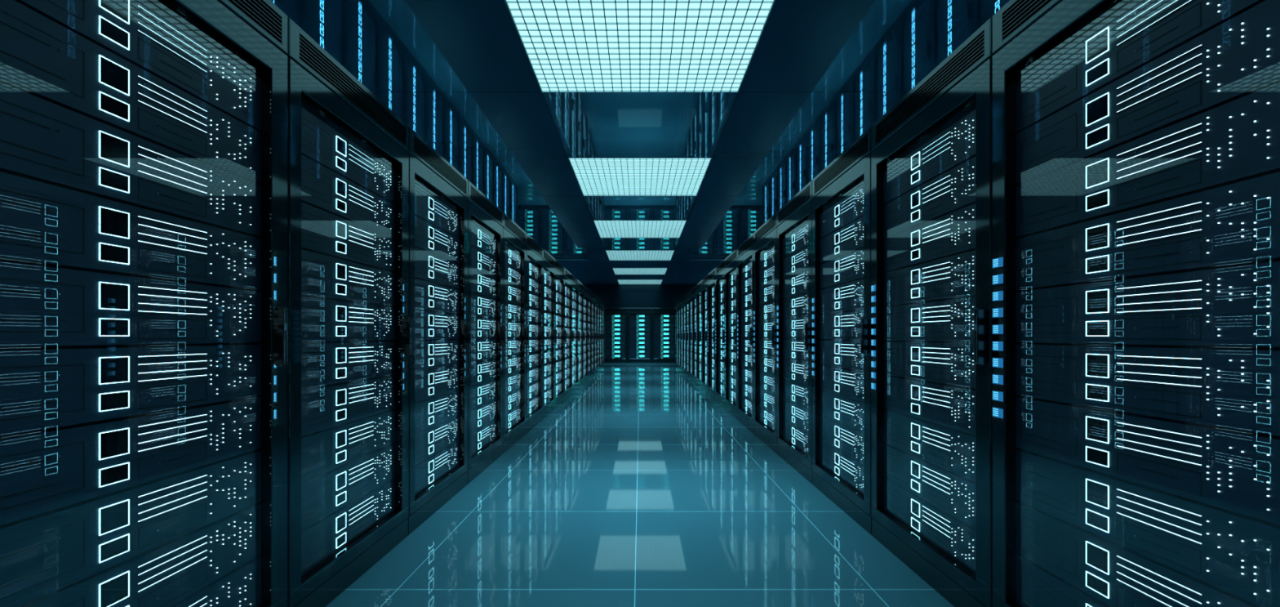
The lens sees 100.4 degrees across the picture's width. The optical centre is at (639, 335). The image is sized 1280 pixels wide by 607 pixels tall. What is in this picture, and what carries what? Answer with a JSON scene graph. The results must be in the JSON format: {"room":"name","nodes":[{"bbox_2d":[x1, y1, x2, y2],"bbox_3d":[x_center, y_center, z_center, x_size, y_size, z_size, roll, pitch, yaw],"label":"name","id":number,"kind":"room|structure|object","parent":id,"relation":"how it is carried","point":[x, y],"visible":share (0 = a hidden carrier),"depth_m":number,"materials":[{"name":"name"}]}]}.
{"room":"server room","nodes":[
{"label":"server room","id":0,"kind":"room"},
{"bbox_2d":[270,0,1009,284],"bbox_3d":[0.000,-2.003,9.396,9.890,0.120,23.161,0,0,0],"label":"ceiling","id":1,"kind":"structure","parent":0,"point":[459,73],"depth_m":4.55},
{"bbox_2d":[504,0,775,92],"bbox_3d":[0.000,-1.959,3.470,1.570,0.034,1.570,0,0,0],"label":"recessed light","id":2,"kind":"object","parent":1,"relation":"in","point":[569,46],"visible":1,"depth_m":3.54,"materials":[{"name":"teal"}]},
{"bbox_2d":[568,157,711,195],"bbox_3d":[0.000,-1.959,6.610,1.570,0.034,1.570,0,0,0],"label":"recessed light","id":3,"kind":"object","parent":1,"relation":"in","point":[595,176],"visible":1,"depth_m":6.53,"materials":[{"name":"teal"}]},
{"bbox_2d":[593,220,686,237],"bbox_3d":[0.000,-1.959,9.749,1.570,0.034,1.570,0,0,0],"label":"recessed light","id":4,"kind":"object","parent":1,"relation":"in","point":[606,228],"visible":0.99,"depth_m":9.70,"materials":[{"name":"teal"}]},
{"bbox_2d":[605,250,674,260],"bbox_3d":[0.000,-1.959,12.889,1.570,0.034,1.570,0,0,0],"label":"recessed light","id":5,"kind":"object","parent":1,"relation":"in","point":[612,255],"visible":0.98,"depth_m":12.89,"materials":[{"name":"teal"}]},
{"bbox_2d":[612,267,667,274],"bbox_3d":[0.000,-1.959,16.028,1.570,0.034,1.570,0,0,0],"label":"recessed light","id":6,"kind":"object","parent":1,"relation":"in","point":[616,270],"visible":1,"depth_m":15.88,"materials":[{"name":"teal"}]},
{"bbox_2d":[617,279,662,284],"bbox_3d":[0.000,-1.959,19.168,1.570,0.034,1.570,0,0,0],"label":"recessed light","id":7,"kind":"object","parent":1,"relation":"in","point":[620,281],"visible":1,"depth_m":18.95,"materials":[{"name":"teal"}]},
{"bbox_2d":[325,362,954,606],"bbox_3d":[0.000,1.042,9.396,9.890,0.100,23.161,0,0,0],"label":"floor","id":8,"kind":"structure","parent":0,"point":[639,488],"depth_m":2.74,"materials":[{"name":"blue tile"}]},
{"bbox_2d":[0,0,288,606],"bbox_3d":[-1.558,-0.027,1.292,0.887,2.039,0.904,0,0,0],"label":"rack","id":9,"kind":"object","parent":8,"relation":"on","point":[144,309],"visible":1,"depth_m":1.28,"materials":[{"name":"black metal"}]},
{"bbox_2d":[98,570,128,606],"bbox_3d":[-1.184,0.573,1.202,0.001,0.059,0.068,0,0,0],"label":"light","id":10,"kind":"object","parent":9,"relation":"on","point":[113,586],"depth_m":1.20,"materials":[{"name":"white"}]},
{"bbox_2d":[98,533,128,562],"bbox_3d":[-1.184,0.477,1.202,0.001,0.039,0.068,0,0,0],"label":"light","id":11,"kind":"object","parent":9,"relation":"on","point":[113,547],"depth_m":1.20,"materials":[{"name":"white"}]},
{"bbox_2d":[98,498,128,535],"bbox_3d":[-1.184,0.407,1.202,0.001,0.059,0.068,0,0,0],"label":"light","id":12,"kind":"object","parent":9,"relation":"on","point":[113,513],"depth_m":1.20,"materials":[{"name":"white"}]},
{"bbox_2d":[98,462,128,487],"bbox_3d":[-1.184,0.311,1.202,0.001,0.039,0.068,0,0,0],"label":"light","id":13,"kind":"object","parent":9,"relation":"on","point":[111,474],"depth_m":1.20,"materials":[{"name":"white"}]},
{"bbox_2d":[98,427,128,459],"bbox_3d":[-1.184,0.241,1.202,0.001,0.059,0.068,0,0,0],"label":"light","id":14,"kind":"object","parent":9,"relation":"on","point":[113,442],"depth_m":1.20,"materials":[{"name":"white"}]},
{"bbox_2d":[98,390,128,411],"bbox_3d":[-1.184,0.146,1.202,0.001,0.039,0.068,0,0,0],"label":"light","id":15,"kind":"object","parent":9,"relation":"on","point":[108,400],"depth_m":1.20,"materials":[{"name":"white"}]},
{"bbox_2d":[98,355,128,384],"bbox_3d":[-1.184,0.076,1.202,0.001,0.059,0.068,0,0,0],"label":"light","id":16,"kind":"object","parent":9,"relation":"on","point":[113,370],"depth_m":1.20,"materials":[{"name":"white"}]},
{"bbox_2d":[98,318,128,335],"bbox_3d":[-1.184,-0.020,1.202,0.001,0.039,0.068,0,0,0],"label":"light","id":17,"kind":"object","parent":9,"relation":"on","point":[107,326],"depth_m":1.20,"materials":[{"name":"white"}]},
{"bbox_2d":[98,281,128,310],"bbox_3d":[-1.184,-0.089,1.202,0.001,0.059,0.068,0,0,0],"label":"light","id":18,"kind":"object","parent":9,"relation":"on","point":[113,295],"depth_m":1.20,"materials":[{"name":"white"}]},
{"bbox_2d":[98,242,128,264],"bbox_3d":[-1.184,-0.185,1.202,0.001,0.039,0.068,0,0,0],"label":"light","id":19,"kind":"object","parent":9,"relation":"on","point":[109,253],"depth_m":1.20,"materials":[{"name":"white"}]},
{"bbox_2d":[98,205,128,238],"bbox_3d":[-1.184,-0.255,1.202,0.001,0.059,0.068,0,0,0],"label":"light","id":20,"kind":"object","parent":9,"relation":"on","point":[113,220],"depth_m":1.20,"materials":[{"name":"white"}]},
{"bbox_2d":[98,166,128,192],"bbox_3d":[-1.184,-0.351,1.202,0.001,0.039,0.068,0,0,0],"label":"light","id":21,"kind":"object","parent":9,"relation":"on","point":[111,179],"depth_m":1.20,"materials":[{"name":"white"}]},
{"bbox_2d":[98,130,128,167],"bbox_3d":[-1.184,-0.420,1.202,0.001,0.059,0.068,0,0,0],"label":"light","id":22,"kind":"object","parent":9,"relation":"on","point":[113,145],"depth_m":1.20,"materials":[{"name":"white"}]},
{"bbox_2d":[98,91,128,121],"bbox_3d":[-1.184,-0.516,1.202,0.001,0.039,0.068,0,0,0],"label":"light","id":23,"kind":"object","parent":9,"relation":"on","point":[113,106],"depth_m":1.20,"materials":[{"name":"white"}]},
{"bbox_2d":[98,54,128,95],"bbox_3d":[-1.184,-0.586,1.202,0.001,0.059,0.068,0,0,0],"label":"light","id":24,"kind":"object","parent":9,"relation":"on","point":[113,73],"depth_m":1.20,"materials":[{"name":"white plastic"}]},
{"bbox_2d":[98,15,128,49],"bbox_3d":[-1.184,-0.682,1.202,0.001,0.039,0.068,0,0,0],"label":"light","id":25,"kind":"object","parent":9,"relation":"on","point":[112,32],"depth_m":1.20,"materials":[{"name":"white"}]},
{"bbox_2d":[98,0,128,24],"bbox_3d":[-1.184,-0.751,1.202,0.001,0.059,0.068,0,0,0],"label":"light","id":26,"kind":"object","parent":9,"relation":"on","point":[117,11],"depth_m":1.21,"materials":[{"name":"white"}]},
{"bbox_2d":[226,0,281,44],"bbox_3d":[-1.157,-0.978,1.302,0.012,0.085,0.823,0,0,0],"label":"grille","id":27,"kind":"object","parent":9,"relation":"attached to","point":[261,15],"depth_m":1.63,"materials":[{"name":"black metal"}]},
{"bbox_2d":[286,17,411,606],"bbox_3d":[-1.558,-0.027,2.204,0.887,2.039,0.904,0,0,0],"label":"rack","id":28,"kind":"object","parent":8,"relation":"on","point":[349,322],"visible":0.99,"depth_m":2.13,"materials":[{"name":"black metal"}]},
{"bbox_2d":[336,511,346,532],"bbox_3d":[-1.184,0.738,2.114,0.001,0.059,0.068,0,0,0],"label":"light","id":29,"kind":"object","parent":28,"relation":"on","point":[340,516],"depth_m":2.11,"materials":[{"name":"white"}]},
{"bbox_2d":[336,471,346,490],"bbox_3d":[-1.184,0.573,2.114,0.001,0.059,0.068,0,0,0],"label":"light","id":30,"kind":"object","parent":28,"relation":"on","point":[340,475],"depth_m":2.11,"materials":[{"name":"white"}]},
{"bbox_2d":[336,429,346,448],"bbox_3d":[-1.184,0.407,2.114,0.001,0.059,0.068,0,0,0],"label":"light","id":31,"kind":"object","parent":28,"relation":"on","point":[340,433],"depth_m":2.11,"materials":[{"name":"white"}]},
{"bbox_2d":[336,262,346,279],"bbox_3d":[-1.184,-0.255,2.114,0.001,0.059,0.068,0,0,0],"label":"light","id":32,"kind":"object","parent":28,"relation":"on","point":[340,267],"depth_m":2.11,"materials":[{"name":"white"}]},
{"bbox_2d":[336,135,346,156],"bbox_3d":[-1.184,-0.751,2.114,0.001,0.059,0.068,0,0,0],"label":"light","id":33,"kind":"object","parent":28,"relation":"on","point":[340,140],"depth_m":2.11,"materials":[{"name":"white"}]},
{"bbox_2d":[299,35,406,146],"bbox_3d":[-1.157,-0.978,2.214,0.012,0.085,0.823,0,0,0],"label":"grille","id":34,"kind":"object","parent":28,"relation":"attached to","point":[313,60],"depth_m":2.12,"materials":[{"name":"black metal"}]},
{"bbox_2d":[407,126,471,534],"bbox_3d":[-1.558,-0.027,3.116,0.887,2.039,0.904,0,0,0],"label":"rack","id":35,"kind":"object","parent":8,"relation":"on","point":[441,329],"visible":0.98,"depth_m":3.10,"materials":[{"name":"black metal"}]},
{"bbox_2d":[413,137,466,194],"bbox_3d":[-1.157,-0.978,3.126,0.012,0.085,0.823,0,0,0],"label":"grille","id":36,"kind":"object","parent":35,"relation":"attached to","point":[423,152],"depth_m":3.07,"materials":[{"name":"black metal"}]},
{"bbox_2d":[466,179,505,484],"bbox_3d":[-1.558,-0.027,4.028,0.887,2.039,0.904,0,0,0],"label":"rack","id":37,"kind":"object","parent":8,"relation":"on","point":[485,218],"visible":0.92,"depth_m":4.04,"materials":[{"name":"black metal"}]},
{"bbox_2d":[471,186,502,223],"bbox_3d":[-1.157,-0.978,4.038,0.012,0.085,0.823,0,0,0],"label":"grille","id":38,"kind":"object","parent":37,"relation":"attached to","point":[481,201],"depth_m":4.01,"materials":[{"name":"black"}]},
{"bbox_2d":[502,211,528,453],"bbox_3d":[-1.558,-0.027,4.940,0.887,2.039,0.904,0,0,0],"label":"rack","id":39,"kind":"object","parent":8,"relation":"on","point":[514,237],"visible":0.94,"depth_m":5.01,"materials":[{"name":"black metal"}]},
{"bbox_2d":[504,217,525,242],"bbox_3d":[-1.157,-0.978,4.950,0.012,0.085,0.823,0,0,0],"label":"grille","id":40,"kind":"object","parent":39,"relation":"attached to","point":[510,225],"depth_m":4.93,"materials":[{"name":"black"}]},
{"bbox_2d":[525,233,544,433],"bbox_3d":[-1.558,-0.027,5.852,0.887,2.039,0.904,0,0,0],"label":"rack","id":41,"kind":"object","parent":8,"relation":"on","point":[534,250],"visible":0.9,"depth_m":5.98,"materials":[{"name":"black metal"}]},
{"bbox_2d":[527,236,542,256],"bbox_3d":[-1.157,-0.978,5.862,0.012,0.085,0.823,0,0,0],"label":"grille","id":42,"kind":"object","parent":41,"relation":"attached to","point":[532,245],"depth_m":5.85,"materials":[{"name":"black"}]},
{"bbox_2d":[542,248,556,419],"bbox_3d":[-1.558,-0.027,6.764,0.887,2.039,0.904,0,0,0],"label":"rack","id":43,"kind":"object","parent":8,"relation":"on","point":[548,261],"visible":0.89,"depth_m":6.91,"materials":[{"name":"black metal"}]},
{"bbox_2d":[543,251,554,265],"bbox_3d":[-1.157,-0.978,6.774,0.012,0.085,0.823,0,0,0],"label":"grille","id":44,"kind":"object","parent":43,"relation":"attached to","point":[548,258],"depth_m":6.76,"materials":[{"name":"black"}]},
{"bbox_2d":[554,259,566,408],"bbox_3d":[-1.558,-0.027,7.676,0.887,2.039,0.904,0,0,0],"label":"rack","id":45,"kind":"object","parent":8,"relation":"on","point":[559,268],"visible":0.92,"depth_m":7.86,"materials":[{"name":"black metal"}]},
{"bbox_2d":[564,267,573,400],"bbox_3d":[-1.558,-0.027,8.588,0.887,2.039,0.904,0,0,0],"label":"rack","id":46,"kind":"object","parent":8,"relation":"on","point":[567,275],"visible":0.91,"depth_m":8.75,"materials":[{"name":"black metal"}]},
{"bbox_2d":[572,275,579,393],"bbox_3d":[-1.558,-0.027,9.500,0.887,2.039,0.904,0,0,0],"label":"rack","id":47,"kind":"object","parent":8,"relation":"on","point":[575,281],"visible":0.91,"depth_m":9.67,"materials":[{"name":"black metal"}]},
{"bbox_2d":[577,280,585,388],"bbox_3d":[-1.558,-0.027,10.412,0.887,2.039,0.904,0,0,0],"label":"rack","id":48,"kind":"object","parent":8,"relation":"on","point":[580,286],"visible":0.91,"depth_m":10.61,"materials":[{"name":"black metal"}]},
{"bbox_2d":[583,284,589,383],"bbox_3d":[-1.558,-0.027,11.323,0.887,2.039,0.904,0,0,0],"label":"rack","id":49,"kind":"object","parent":8,"relation":"on","point":[585,289],"visible":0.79,"depth_m":11.56,"materials":[{"name":"black metal"}]},
{"bbox_2d":[587,288,592,380],"bbox_3d":[-1.558,-0.027,12.235,0.887,2.039,0.904,0,0,0],"label":"rack","id":50,"kind":"object","parent":8,"relation":"on","point":[589,293],"visible":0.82,"depth_m":12.50,"materials":[{"name":"black metal"}]},
{"bbox_2d":[591,292,595,377],"bbox_3d":[-1.558,-0.027,13.147,0.887,2.039,0.904,0,0,0],"label":"rack","id":51,"kind":"object","parent":8,"relation":"on","point":[593,294],"visible":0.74,"depth_m":13.37,"materials":[{"name":"black metal"}]},
{"bbox_2d":[595,295,599,373],"bbox_3d":[-1.558,-0.027,14.059,0.887,2.039,0.904,0,0,0],"label":"rack","id":52,"kind":"object","parent":8,"relation":"on","point":[596,297],"visible":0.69,"depth_m":14.37,"materials":[{"name":"black metal"}]},
{"bbox_2d":[597,297,601,372],"bbox_3d":[-1.558,-0.027,14.971,0.887,2.039,0.904,0,0,0],"label":"rack","id":53,"kind":"object","parent":8,"relation":"on","point":[598,300],"visible":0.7,"depth_m":15.23,"materials":[{"name":"black metal"}]},
{"bbox_2d":[600,300,603,369],"bbox_3d":[-1.558,-0.027,15.883,0.887,2.039,0.904,0,0,0],"label":"rack","id":54,"kind":"object","parent":8,"relation":"on","point":[601,301],"visible":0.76,"depth_m":16.19,"materials":[{"name":"black metal"}]},
{"bbox_2d":[604,307,627,362],"bbox_3d":[-0.912,-0.027,20.291,0.904,2.039,0.887,0,0,0],"label":"rack","id":55,"kind":"object","parent":8,"relation":"on","point":[615,319],"visible":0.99,"depth_m":19.92,"materials":[{"name":"black metal"}]},
{"bbox_2d":[627,307,652,362],"bbox_3d":[0.000,-0.027,20.291,0.904,2.039,0.887,0,0,0],"label":"rack","id":56,"kind":"object","parent":8,"relation":"on","point":[639,319],"visible":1,"depth_m":19.92,"materials":[{"name":"black metal"}]},
{"bbox_2d":[652,307,675,362],"bbox_3d":[0.912,-0.027,20.291,0.904,2.039,0.887,0,0,0],"label":"rack","id":57,"kind":"object","parent":8,"relation":"on","point":[664,319],"visible":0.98,"depth_m":19.92,"materials":[{"name":"black metal"}]},
{"bbox_2d":[677,300,679,369],"bbox_3d":[1.558,-0.027,15.883,0.887,2.039,0.904,0,0,0],"label":"rack","id":58,"kind":"object","parent":8,"relation":"on","point":[678,301],"visible":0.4,"depth_m":16.19,"materials":[{"name":"black metal"}]},
{"bbox_2d":[680,297,682,372],"bbox_3d":[1.558,-0.027,14.971,0.887,2.039,0.904,0,0,0],"label":"rack","id":59,"kind":"object","parent":8,"relation":"on","point":[681,300],"visible":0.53,"depth_m":15.23,"materials":[{"name":"black metal"}]},
{"bbox_2d":[682,295,684,373],"bbox_3d":[1.558,-0.027,14.059,0.887,2.039,0.904,0,0,0],"label":"rack","id":60,"kind":"object","parent":8,"relation":"on","point":[683,297],"visible":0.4,"depth_m":14.37,"materials":[{"name":"black metal"}]},
{"bbox_2d":[684,292,688,377],"bbox_3d":[1.558,-0.027,13.147,0.887,2.039,0.904,0,0,0],"label":"rack","id":61,"kind":"object","parent":8,"relation":"on","point":[686,294],"visible":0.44,"depth_m":13.37,"materials":[{"name":"black metal"}]},
{"bbox_2d":[688,288,692,380],"bbox_3d":[1.558,-0.027,12.235,0.887,2.039,0.904,0,0,0],"label":"rack","id":62,"kind":"object","parent":8,"relation":"on","point":[690,293],"visible":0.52,"depth_m":12.50,"materials":[{"name":"black metal"}]},
{"bbox_2d":[692,284,696,383],"bbox_3d":[1.558,-0.027,11.323,0.887,2.039,0.904,0,0,0],"label":"rack","id":63,"kind":"object","parent":8,"relation":"on","point":[694,289],"visible":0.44,"depth_m":11.56,"materials":[{"name":"black metal"}]},
{"bbox_2d":[696,280,702,388],"bbox_3d":[1.558,-0.027,10.412,0.887,2.039,0.904,0,0,0],"label":"rack","id":64,"kind":"object","parent":8,"relation":"on","point":[699,286],"visible":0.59,"depth_m":10.61,"materials":[{"name":"black metal"}]},
{"bbox_2d":[701,275,707,393],"bbox_3d":[1.558,-0.027,9.500,0.887,2.039,0.904,0,0,0],"label":"rack","id":65,"kind":"object","parent":8,"relation":"on","point":[704,281],"visible":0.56,"depth_m":9.67,"materials":[{"name":"black metal"}]},
{"bbox_2d":[707,267,715,400],"bbox_3d":[1.558,-0.027,8.588,0.887,2.039,0.904,0,0,0],"label":"rack","id":66,"kind":"object","parent":8,"relation":"on","point":[712,275],"visible":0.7,"depth_m":8.74,"materials":[{"name":"black metal"}]},
{"bbox_2d":[715,259,725,408],"bbox_3d":[1.558,-0.027,7.676,0.887,2.039,0.904,0,0,0],"label":"rack","id":67,"kind":"object","parent":8,"relation":"on","point":[720,268],"visible":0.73,"depth_m":7.86,"materials":[{"name":"black metal"}]},
{"bbox_2d":[724,248,737,419],"bbox_3d":[1.558,-0.027,6.764,0.887,2.039,0.904,0,0,0],"label":"rack","id":68,"kind":"object","parent":8,"relation":"on","point":[731,261],"visible":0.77,"depth_m":6.88,"materials":[{"name":"black metal"}]},
{"bbox_2d":[725,250,737,265],"bbox_3d":[1.157,-0.978,6.754,0.012,0.085,0.823,0,0,0],"label":"grille","id":69,"kind":"object","parent":68,"relation":"attached to","point":[732,257],"depth_m":6.74,"materials":[{"name":"black"}]},
{"bbox_2d":[737,233,754,433],"bbox_3d":[1.558,-0.027,5.852,0.887,2.039,0.904,0,0,0],"label":"rack","id":70,"kind":"object","parent":8,"relation":"on","point":[745,250],"visible":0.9,"depth_m":5.97,"materials":[{"name":"black metal"}]},
{"bbox_2d":[737,236,752,256],"bbox_3d":[1.157,-0.978,5.842,0.012,0.085,0.823,0,0,0],"label":"grille","id":71,"kind":"object","parent":70,"relation":"attached to","point":[747,245],"depth_m":5.85,"materials":[{"name":"black"}]},
{"bbox_2d":[753,211,777,453],"bbox_3d":[1.558,-0.027,4.940,0.887,2.039,0.904,0,0,0],"label":"rack","id":72,"kind":"object","parent":8,"relation":"on","point":[765,237],"visible":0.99,"depth_m":4.98,"materials":[{"name":"black metal"}]},
{"bbox_2d":[755,217,775,242],"bbox_3d":[1.157,-0.978,4.930,0.012,0.085,0.823,0,0,0],"label":"grille","id":73,"kind":"object","parent":72,"relation":"attached to","point":[769,225],"depth_m":4.93,"materials":[{"name":"black"}]},
{"bbox_2d":[777,179,813,484],"bbox_3d":[1.558,-0.027,4.028,0.887,2.039,0.904,0,0,0],"label":"rack","id":74,"kind":"object","parent":8,"relation":"on","point":[794,218],"visible":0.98,"depth_m":4.05,"materials":[{"name":"black metal"}]},
{"bbox_2d":[778,186,809,221],"bbox_3d":[1.157,-0.978,4.018,0.012,0.085,0.823,0,0,0],"label":"grille","id":75,"kind":"object","parent":74,"relation":"attached to","point":[798,201],"depth_m":3.99,"materials":[{"name":"black"}]},
{"bbox_2d":[812,126,872,534],"bbox_3d":[1.558,-0.027,3.116,0.887,2.039,0.904,0,0,0],"label":"rack","id":76,"kind":"object","parent":8,"relation":"on","point":[842,191],"visible":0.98,"depth_m":3.09,"materials":[{"name":"black metal"}]},
{"bbox_2d":[814,135,867,193],"bbox_3d":[1.157,-0.978,3.106,0.012,0.085,0.823,0,0,0],"label":"grille","id":77,"kind":"object","parent":76,"relation":"attached to","point":[858,150],"depth_m":3.05,"materials":[{"name":"black metal"}]},
{"bbox_2d":[871,17,993,606],"bbox_3d":[1.558,-0.027,2.204,0.887,2.039,0.904,0,0,0],"label":"rack","id":78,"kind":"object","parent":8,"relation":"on","point":[931,155],"visible":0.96,"depth_m":2.13,"materials":[{"name":"black metal"}]},
{"bbox_2d":[911,516,919,531],"bbox_3d":[1.184,0.808,2.294,0.001,0.039,0.068,0,0,0],"label":"light","id":79,"kind":"object","parent":78,"relation":"attached to","point":[915,521],"depth_m":2.29,"materials":[{"name":"white"}]},
{"bbox_2d":[911,497,919,516],"bbox_3d":[1.184,0.738,2.294,0.001,0.059,0.068,0,0,0],"label":"light","id":80,"kind":"object","parent":78,"relation":"on","point":[915,502],"depth_m":2.29,"materials":[{"name":"white"}]},
{"bbox_2d":[911,478,919,492],"bbox_3d":[1.184,0.642,2.294,0.001,0.039,0.068,0,0,0],"label":"light","id":81,"kind":"object","parent":78,"relation":"on","point":[915,482],"depth_m":2.29,"materials":[{"name":"white"}]},
{"bbox_2d":[911,460,919,478],"bbox_3d":[1.184,0.573,2.294,0.001,0.059,0.068,0,0,0],"label":"light","id":82,"kind":"object","parent":78,"relation":"on","point":[915,464],"depth_m":2.29,"materials":[{"name":"white"}]},
{"bbox_2d":[911,422,919,439],"bbox_3d":[1.184,0.407,2.294,0.001,0.059,0.068,0,0,0],"label":"light","id":83,"kind":"object","parent":78,"relation":"on","point":[915,427],"depth_m":2.29,"materials":[{"name":"white"}]},
{"bbox_2d":[911,384,919,399],"bbox_3d":[1.184,0.241,2.294,0.001,0.059,0.068,0,0,0],"label":"light","id":84,"kind":"object","parent":78,"relation":"on","point":[915,388],"depth_m":2.29,"materials":[{"name":"white"}]},
{"bbox_2d":[911,307,919,322],"bbox_3d":[1.184,-0.089,2.294,0.001,0.059,0.068,0,0,0],"label":"light","id":85,"kind":"object","parent":78,"relation":"on","point":[915,312],"depth_m":2.29,"materials":[{"name":"white"}]},
{"bbox_2d":[911,268,919,284],"bbox_3d":[1.184,-0.255,2.294,0.001,0.059,0.068,0,0,0],"label":"light","id":86,"kind":"object","parent":78,"relation":"on","point":[915,273],"depth_m":2.29,"materials":[{"name":"white"}]},
{"bbox_2d":[911,229,919,246],"bbox_3d":[1.184,-0.420,2.294,0.001,0.059,0.068,0,0,0],"label":"light","id":87,"kind":"object","parent":78,"relation":"on","point":[915,233],"depth_m":2.29,"materials":[{"name":"white"}]},
{"bbox_2d":[911,191,919,208],"bbox_3d":[1.184,-0.586,2.294,0.001,0.059,0.068,0,0,0],"label":"light","id":88,"kind":"object","parent":78,"relation":"on","point":[915,195],"depth_m":2.29,"materials":[{"name":"white"}]},
{"bbox_2d":[911,170,919,184],"bbox_3d":[1.184,-0.682,2.294,0.001,0.039,0.068,0,0,0],"label":"light","id":89,"kind":"object","parent":78,"relation":"on","point":[915,175],"depth_m":2.29,"materials":[{"name":"white"}]},
{"bbox_2d":[911,151,919,170],"bbox_3d":[1.184,-0.751,2.294,0.001,0.059,0.068,0,0,0],"label":"light","id":90,"kind":"object","parent":78,"relation":"on","point":[915,156],"depth_m":2.29,"materials":[{"name":"white"}]},
{"bbox_2d":[875,32,984,143],"bbox_3d":[1.157,-0.978,2.194,0.012,0.085,0.823,0,0,0],"label":"grille","id":91,"kind":"object","parent":78,"relation":"attached to","point":[970,56],"depth_m":2.10,"materials":[{"name":"black metal"}]},
{"bbox_2d":[991,0,1279,606],"bbox_3d":[1.558,-0.027,1.292,0.887,2.039,0.904,0,0,0],"label":"rack","id":92,"kind":"object","parent":8,"relation":"on","point":[1135,254],"visible":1,"depth_m":1.27,"materials":[{"name":"black metal"}]},
{"bbox_2d":[1002,0,1053,40],"bbox_3d":[1.157,-0.978,1.282,0.012,0.085,0.823,0,0,0],"label":"grille","id":93,"kind":"object","parent":92,"relation":"attached to","point":[1018,15],"depth_m":1.63,"materials":[{"name":"black metal"}]},
{"bbox_2d":[1085,570,1108,597],"bbox_3d":[1.184,0.642,1.382,0.001,0.039,0.068,0,0,0],"label":"light","id":94,"kind":"object","parent":92,"relation":"on","point":[1096,582],"depth_m":1.38,"materials":[{"name":"white"}]},
{"bbox_2d":[1085,540,1108,573],"bbox_3d":[1.184,0.573,1.382,0.001,0.059,0.068,0,0,0],"label":"light","id":95,"kind":"object","parent":92,"relation":"on","point":[1096,551],"depth_m":1.38,"materials":[{"name":"white"}]},
{"bbox_2d":[1085,508,1108,532],"bbox_3d":[1.184,0.477,1.382,0.001,0.039,0.068,0,0,0],"label":"light","id":96,"kind":"object","parent":92,"relation":"on","point":[1096,519],"depth_m":1.38,"materials":[{"name":"white"}]},
{"bbox_2d":[1085,478,1108,508],"bbox_3d":[1.184,0.407,1.382,0.001,0.059,0.068,0,0,0],"label":"light","id":97,"kind":"object","parent":92,"relation":"on","point":[1096,489],"depth_m":1.38,"materials":[{"name":"white"}]},
{"bbox_2d":[1085,445,1108,466],"bbox_3d":[1.184,0.311,1.382,0.001,0.039,0.068,0,0,0],"label":"light","id":98,"kind":"object","parent":92,"relation":"on","point":[1095,455],"depth_m":1.38,"materials":[{"name":"white"}]},
{"bbox_2d":[1085,415,1108,443],"bbox_3d":[1.184,0.241,1.382,0.001,0.059,0.068,0,0,0],"label":"light","id":99,"kind":"object","parent":92,"relation":"on","point":[1096,426],"depth_m":1.38,"materials":[{"name":"white"}]},
{"bbox_2d":[1085,383,1108,401],"bbox_3d":[1.184,0.146,1.382,0.001,0.039,0.068,0,0,0],"label":"light","id":100,"kind":"object","parent":92,"relation":"on","point":[1094,392],"depth_m":1.38,"materials":[{"name":"white"}]},
{"bbox_2d":[1085,353,1108,377],"bbox_3d":[1.184,0.076,1.382,0.001,0.059,0.068,0,0,0],"label":"light","id":101,"kind":"object","parent":92,"relation":"on","point":[1096,364],"depth_m":1.38,"materials":[{"name":"white"}]},
{"bbox_2d":[1085,320,1108,335],"bbox_3d":[1.184,-0.020,1.382,0.001,0.039,0.068,0,0,0],"label":"light","id":102,"kind":"object","parent":92,"relation":"on","point":[1093,327],"depth_m":1.38,"materials":[{"name":"white"}]},
{"bbox_2d":[1085,288,1108,313],"bbox_3d":[1.184,-0.089,1.382,0.001,0.059,0.068,0,0,0],"label":"light","id":103,"kind":"object","parent":92,"relation":"on","point":[1096,300],"depth_m":1.38,"materials":[{"name":"white"}]},
{"bbox_2d":[1085,254,1108,273],"bbox_3d":[1.184,-0.185,1.382,0.001,0.039,0.068,0,0,0],"label":"light","id":104,"kind":"object","parent":92,"relation":"on","point":[1095,264],"depth_m":1.38,"materials":[{"name":"white"}]},
{"bbox_2d":[1085,223,1108,250],"bbox_3d":[1.184,-0.255,1.382,0.001,0.059,0.068,0,0,0],"label":"light","id":105,"kind":"object","parent":92,"relation":"on","point":[1096,234],"depth_m":1.38,"materials":[{"name":"white"}]},
{"bbox_2d":[1085,189,1108,211],"bbox_3d":[1.184,-0.351,1.382,0.001,0.039,0.068,0,0,0],"label":"light","id":106,"kind":"object","parent":92,"relation":"on","point":[1096,200],"depth_m":1.38,"materials":[{"name":"white"}]},
{"bbox_2d":[1085,157,1108,188],"bbox_3d":[1.184,-0.420,1.382,0.001,0.059,0.068,0,0,0],"label":"light","id":107,"kind":"object","parent":92,"relation":"on","point":[1096,168],"depth_m":1.38,"materials":[{"name":"white"}]},
{"bbox_2d":[1085,124,1108,148],"bbox_3d":[1.184,-0.516,1.382,0.001,0.039,0.068,0,0,0],"label":"light","id":108,"kind":"object","parent":92,"relation":"on","point":[1097,135],"depth_m":1.38,"materials":[{"name":"white"}]},
{"bbox_2d":[1085,92,1108,126],"bbox_3d":[1.184,-0.586,1.382,0.001,0.059,0.068,0,0,0],"label":"light","id":109,"kind":"object","parent":92,"relation":"on","point":[1097,104],"depth_m":1.38,"materials":[{"name":"white"}]},
{"bbox_2d":[1085,58,1108,86],"bbox_3d":[1.184,-0.682,1.382,0.001,0.039,0.068,0,0,0],"label":"light","id":110,"kind":"object","parent":92,"relation":"on","point":[1097,72],"depth_m":1.38,"materials":[{"name":"white"}]},
{"bbox_2d":[1085,26,1108,63],"bbox_3d":[1.184,-0.751,1.382,0.001,0.059,0.068,0,0,0],"label":"light","id":111,"kind":"object","parent":92,"relation":"on","point":[1097,42],"depth_m":1.38,"materials":[{"name":"white"}]},
{"bbox_2d":[583,284,696,307],"bbox_3d":[0.000,-0.535,20.490,9.890,3.056,1.172,0,0,0],"label":"ceiling","id":112,"kind":"structure","parent":0,"point":[613,295],"depth_m":20.01,"materials":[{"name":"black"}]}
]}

